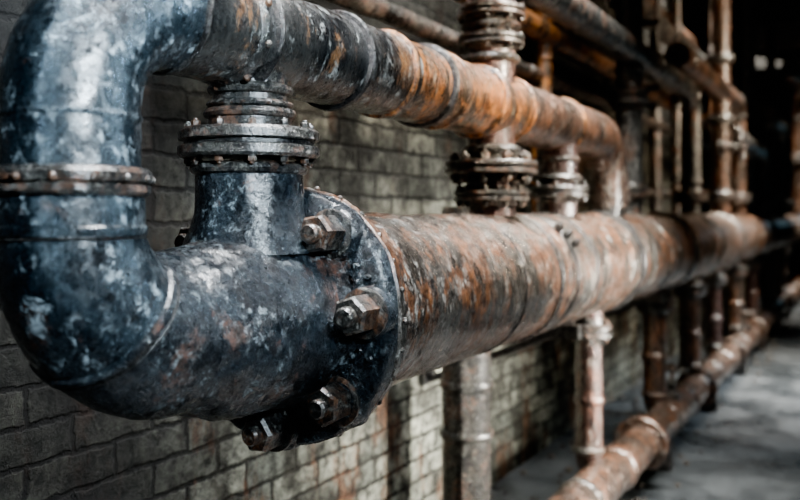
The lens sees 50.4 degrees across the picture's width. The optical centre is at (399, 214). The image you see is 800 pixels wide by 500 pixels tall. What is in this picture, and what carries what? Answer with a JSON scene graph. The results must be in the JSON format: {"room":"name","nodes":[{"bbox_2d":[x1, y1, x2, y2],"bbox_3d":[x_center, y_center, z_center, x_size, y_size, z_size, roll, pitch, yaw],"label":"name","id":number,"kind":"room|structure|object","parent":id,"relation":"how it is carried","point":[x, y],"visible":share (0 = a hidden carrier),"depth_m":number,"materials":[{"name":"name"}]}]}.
{"room":"industrial pipe room","nodes":[
{"label":"industrial pipe room","id":0,"kind":"room"},
{"bbox_2d":[0,0,787,499],"bbox_3d":[2.669,-0.515,8.237,0.200,3.570,23.000,0,0,29],"label":"wall","id":1,"kind":"structure","parent":0,"point":[54,446],"depth_m":2.84,"materials":[{"name":"brick"}]},
{"bbox_2d":[419,324,581,385],"bbox_3d":[0.373,0.518,3.221,0.632,0.300,0.100,0,0,29],"label":"bracket","id":2,"kind":"object","parent":1,"relation":"attached to","point":[569,331],"visible":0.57,"depth_m":3.14,"materials":[{"name":"black metal"}]},
{"bbox_2d":[603,293,663,317],"bbox_3d":[1.051,0.518,4.447,0.632,0.300,0.100,0,0,29],"label":"bracket","id":3,"kind":"object","parent":1,"relation":"attached to","point":[656,298],"visible":0.23,"depth_m":4.32,"materials":[{"name":"black metal"}]},
{"bbox_2d":[667,272,718,292],"bbox_3d":[1.922,0.518,6.022,0.632,0.300,0.100,0,0,29],"label":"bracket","id":4,"kind":"object","parent":1,"relation":"attached to","point":[713,275],"visible":0.2,"depth_m":5.87,"materials":[{"name":"black metal"}]},
{"bbox_2d":[743,258,755,263],"bbox_3d":[2.987,0.518,7.947,0.632,0.300,0.100,0,0,29],"label":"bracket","id":5,"kind":"object","parent":1,"relation":"attached to","point":[753,260],"visible":0.18,"depth_m":7.79,"materials":[{"name":"black metal"}]},
{"bbox_2d":[491,274,799,499],"bbox_3d":[5.863,1.320,6.471,7.300,0.100,23.200,0,0,29],"label":"floor","id":6,"kind":"structure","parent":0,"point":[755,455],"depth_m":4.62,"materials":[{"name":"concrete"}]},
{"bbox_2d":[438,207,493,499],"bbox_3d":[0.242,0.620,3.124,0.281,1.300,0.279,0,0,29],"label":"standpipe","id":7,"kind":"object","parent":6,"relation":"on","point":[465,432],"visible":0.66,"depth_m":3.05,"materials":[{"name":"grey metal"}]},
{"bbox_2d":[549,274,799,499],"bbox_3d":[4.291,1.108,9.683,0.249,0.344,18.700,0,0,29],"label":"pipe","id":8,"kind":"object","parent":6,"relation":"on","point":[641,443],"visible":0.9,"depth_m":4.21,"materials":[{"name":"metal"}]},
{"bbox_2d":[569,311,612,470],"bbox_3d":[0.819,0.732,3.503,0.325,0.768,0.187,0,0,-43],"label":"drain pipe","id":9,"kind":"object","parent":8,"relation":"attached to","point":[589,399],"visible":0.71,"depth_m":3.41,"materials":[{"name":"metal"}]},
{"bbox_2d":[635,287,674,410],"bbox_3d":[1.403,0.735,4.562,0.332,0.773,0.204,0,0,-43],"label":"drain pipe","id":10,"kind":"object","parent":8,"relation":"on","point":[654,355],"visible":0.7,"depth_m":4.46,"materials":[{"name":"metal"}]},
{"bbox_2d":[667,363,688,400],"bbox_3d":[1.460,0.895,4.562,0.178,0.200,0.178,0,0,29],"label":"valve","id":11,"kind":"object","parent":8,"relation":"on","point":[675,394],"visible":0.73,"depth_m":4.54,"materials":[{"name":"metal"}]},
{"bbox_2d":[672,275,707,373],"bbox_3d":[1.885,0.737,5.437,0.342,0.778,0.221,0,0,-43],"label":"drain pipe","id":12,"kind":"object","parent":8,"relation":"attached to","point":[690,293],"visible":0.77,"depth_m":5.34,"materials":[{"name":"metal"}]},
{"bbox_2d":[702,268,727,358],"bbox_3d":[2.325,0.734,6.231,0.332,0.772,0.203,0,0,-43],"label":"drain pipe","id":13,"kind":"object","parent":8,"relation":"attached to","point":[713,318],"visible":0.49,"depth_m":6.13,"materials":[{"name":"metal"}]},
{"bbox_2d":[722,260,748,336],"bbox_3d":[2.879,0.737,7.236,0.341,0.777,0.220,0,0,-43],"label":"drain pipe","id":14,"kind":"object","parent":8,"relation":"on","point":[735,303],"visible":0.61,"depth_m":7.13,"materials":[{"name":"metal"}]},
{"bbox_2d":[742,308,758,332],"bbox_3d":[2.933,0.895,7.226,0.218,0.200,0.218,0,0,29],"label":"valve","id":15,"kind":"object","parent":8,"relation":"on","point":[745,312],"visible":0.7,"depth_m":7.20,"materials":[{"name":"metal"}]},
{"bbox_2d":[744,254,763,317],"bbox_3d":[3.453,0.737,8.272,0.341,0.778,0.221,0,0,-43],"label":"drain pipe","id":16,"kind":"object","parent":8,"relation":"attached to","point":[752,292],"visible":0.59,"depth_m":8.17,"materials":[{"name":"metal"}]},
{"bbox_2d":[775,244,791,292],"bbox_3d":[5.001,0.740,11.075,0.351,0.783,0.238,0,0,-43],"label":"drain pipe","id":17,"kind":"object","parent":8,"relation":"attached to","point":[781,272],"visible":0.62,"depth_m":10.97,"materials":[{"name":"metal"}]},
{"bbox_2d":[705,0,799,101],"bbox_3d":[5.863,-2.350,6.471,7.300,0.100,23.200,0,0,29],"label":"ceiling","id":18,"kind":"structure","parent":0,"point":[787,36],"depth_m":11.01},
{"bbox_2d":[731,0,799,113],"bbox_3d":[7.315,-2.180,9.096,7.100,0.240,15.160,0,0,29],"label":"ceiling","id":19,"kind":"structure","parent":0,"point":[777,12],"depth_m":9.19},
{"bbox_2d":[602,0,785,143],"bbox_3d":[4.506,-1.538,10.878,0.360,1.525,12.640,0,0,29],"label":"hanger","id":20,"kind":"object","parent":19,"relation":"hanging from","point":[656,21],"visible":0.16,"depth_m":5.31,"materials":[{"name":"black metal"}]},
{"bbox_2d":[454,0,708,131],"bbox_3d":[4.020,-0.860,10.061,0.127,0.128,18.500,0,0,29],"label":"conduit pipe","id":21,"kind":"object","parent":20,"relation":"on","point":[535,28],"visible":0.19,"depth_m":4.32,"materials":[{"name":"brown metal"}]},
{"bbox_2d":[529,8,554,213],"bbox_3d":[0.678,-0.525,4.057,0.144,1.384,0.143,0,0,-11],"label":"riser pipe","id":22,"kind":"object","parent":21,"relation":"attached to","point":[542,58],"visible":0.11,"depth_m":4.01,"materials":[{"name":"metal"}]},
{"bbox_2d":[647,0,663,211],"bbox_3d":[1.897,-0.819,6.325,0.149,2.158,0.150,0,0,-10],"label":"riser pipe","id":23,"kind":"object","parent":21,"relation":"attached to","point":[654,110],"visible":0.29,"depth_m":6.29,"materials":[{"name":"metal"}]},
{"bbox_2d":[578,181,708,201],"bbox_3d":[3.886,-0.160,9.964,0.071,0.070,12.800,0,0,29],"label":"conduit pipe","id":24,"kind":"object","parent":23,"relation":"attached to","point":[664,194],"visible":0.06,"depth_m":6.51,"materials":[{"name":"metal"}]},
{"bbox_2d":[669,0,680,214],"bbox_3d":[2.064,-0.860,6.359,0.119,1.795,0.120,0,0,-32],"label":"riser pipe","id":25,"kind":"object","parent":21,"relation":"attached to","point":[674,149],"visible":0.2,"depth_m":6.33,"materials":[{"name":"metal"}]},
{"bbox_2d":[613,0,737,91],"bbox_3d":[4.350,-1.280,10.450,0.150,0.150,17.500,0,0,29],"label":"conduit pipe","id":26,"kind":"object","parent":20,"relation":"attached to","point":[669,33],"visible":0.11,"depth_m":5.78,"materials":[{"name":"brown metal"}]},
{"bbox_2d":[647,0,758,105],"bbox_3d":[4.340,-1.500,10.742,0.161,0.162,17.000,0,0,29],"label":"conduit pipe","id":27,"kind":"object","parent":20,"relation":"on","point":[662,10],"visible":0.09,"depth_m":7.13,"materials":[{"name":"brown metal"}]},
{"bbox_2d":[788,114,799,273],"bbox_3d":[11.476,-0.515,16.622,7.300,3.570,0.200,0,0,29],"label":"wall","id":28,"kind":"structure","parent":0,"point":[794,259],"depth_m":18.18,"materials":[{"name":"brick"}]},
{"bbox_2d":[326,0,708,150],"bbox_3d":[3.994,-0.660,10.075,0.083,0.084,18.500,0,0,29],"label":"conduit pipe","id":29,"kind":"object","parent":28,"relation":"attached to","point":[383,11],"visible":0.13,"depth_m":3.07,"materials":[{"name":"brown metal"}]},
{"bbox_2d":[304,186,799,436],"bbox_3d":[4.282,0.198,9.852,0.522,0.522,18.612,0,0,29],"label":"pipe","id":30,"kind":"object","parent":28,"relation":"attached to","point":[468,285],"visible":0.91,"depth_m":2.42,"materials":[{"name":"metal"}]},
{"bbox_2d":[0,114,397,451],"bbox_3d":[-0.381,0.162,1.423,0.529,0.603,0.650,0,0,29],"label":"pipe elbow","id":31,"kind":"object","parent":30,"relation":"attached to","point":[293,351],"visible":0.94,"depth_m":1.27,"materials":[{"name":"blue metal"}]},
{"bbox_2d":[177,72,319,254],"bbox_3d":[-0.282,-0.107,1.596,0.261,0.355,0.263,0,0,29],"label":"pipe","id":32,"kind":"object","parent":31,"relation":"attached to","point":[249,162],"visible":0.96,"depth_m":1.51,"materials":[{"name":"metal"}]},
{"bbox_2d":[445,0,537,215],"bbox_3d":[0.280,-0.421,2.614,0.282,0.849,0.283,0,0,-44],"label":"riser pipe","id":33,"kind":"object","parent":30,"relation":"on","point":[491,166],"visible":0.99,"depth_m":2.54,"materials":[{"name":"metal"}]},
{"bbox_2d":[526,142,588,215],"bbox_3d":[0.584,-0.179,3.165,0.231,0.365,0.232,0,0,29],"label":"riser pipe","id":34,"kind":"object","parent":30,"relation":"on","point":[556,189],"visible":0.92,"depth_m":3.09,"materials":[{"name":"metal"}]},
{"bbox_2d":[589,188,630,215],"bbox_3d":[0.909,-0.080,3.753,0.212,0.168,0.212,0,0,29],"label":"riser pipe","id":35,"kind":"object","parent":30,"relation":"on","point":[617,211],"visible":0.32,"depth_m":3.69,"materials":[{"name":"metal"}]},
{"bbox_2d":[0,0,626,207],"bbox_3d":[0.207,-0.238,2.481,0.233,0.417,3.043,0,0,29],"label":"pipe","id":36,"kind":"object","parent":35,"relation":"attached to","point":[70,59],"visible":0.95,"depth_m":1.53,"materials":[{"name":"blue metal"}]},
{"bbox_2d":[515,0,708,214],"bbox_3d":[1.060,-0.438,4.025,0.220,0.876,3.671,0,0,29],"label":"pipe","id":37,"kind":"object","parent":30,"relation":"on","point":[583,18],"visible":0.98,"depth_m":4.49,"materials":[{"name":"metal"}]},
{"bbox_2d":[608,0,649,213],"bbox_3d":[1.129,-0.680,4.191,0.197,1.351,0.198,0,0,-21],"label":"riser pipe","id":38,"kind":"object","parent":30,"relation":"on","point":[629,98],"visible":0.71,"depth_m":4.13,"materials":[{"name":"metal"}]},
{"bbox_2d":[664,42,751,214],"bbox_3d":[2.304,-0.518,6.235,0.240,1.036,2.743,0,0,29],"label":"pipe","id":39,"kind":"object","parent":30,"relation":"on","point":[687,60],"visible":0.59,"depth_m":6.33,"materials":[{"name":"metal"}]},
{"bbox_2d":[717,134,746,159],"bbox_3d":[2.460,-0.500,6.288,0.200,0.198,0.198,0,0,29],"label":"valve","id":40,"kind":"object","parent":39,"relation":"attached to","point":[723,147],"visible":1,"depth_m":6.27,"materials":[{"name":"metal"}]},
{"bbox_2d":[705,0,735,214],"bbox_3d":[2.486,-0.909,6.605,0.234,1.834,0.234,0,0,29],"label":"riser pipe","id":41,"kind":"object","parent":30,"relation":"on","point":[720,59],"visible":0.88,"depth_m":6.54,"materials":[{"name":"metal"}]},
{"bbox_2d":[738,0,759,214],"bbox_3d":[3.449,-1.163,8.449,0.239,2.346,0.239,0,0,29],"label":"riser pipe","id":42,"kind":"object","parent":30,"relation":"on","point":[746,9],"visible":0.54,"depth_m":8.38,"materials":[{"name":"metal"}]},
{"bbox_2d":[731,124,777,214],"bbox_3d":[3.188,-0.361,7.770,0.280,0.723,2.684,0,0,29],"label":"pipe","id":43,"kind":"object","parent":30,"relation":"attached to","point":[761,153],"visible":0.66,"depth_m":8.69,"materials":[{"name":"metal"}]},
{"bbox_2d":[765,26,780,214],"bbox_3d":[4.368,-1.142,10.007,0.214,2.308,0.213,0,0,29],"label":"riser pipe","id":44,"kind":"object","parent":30,"relation":"on","point":[771,60],"visible":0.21,"depth_m":9.96,"materials":[{"name":"metal"}]},
{"bbox_2d":[756,103,795,214],"bbox_3d":[4.462,-0.618,10.135,0.361,1.236,2.058,0,0,29],"label":"pipe","id":45,"kind":"object","parent":30,"relation":"attached to","point":[769,117],"visible":0.66,"depth_m":10.74,"materials":[{"name":"metal"}]},
{"bbox_2d":[780,58,799,214],"bbox_3d":[5.446,-1.018,11.711,0.360,2.037,1.768,0,0,29],"label":"pipe","id":46,"kind":"object","parent":30,"relation":"attached to","point":[790,67],"visible":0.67,"depth_m":12.22,"materials":[{"name":"metal"}]}
]}

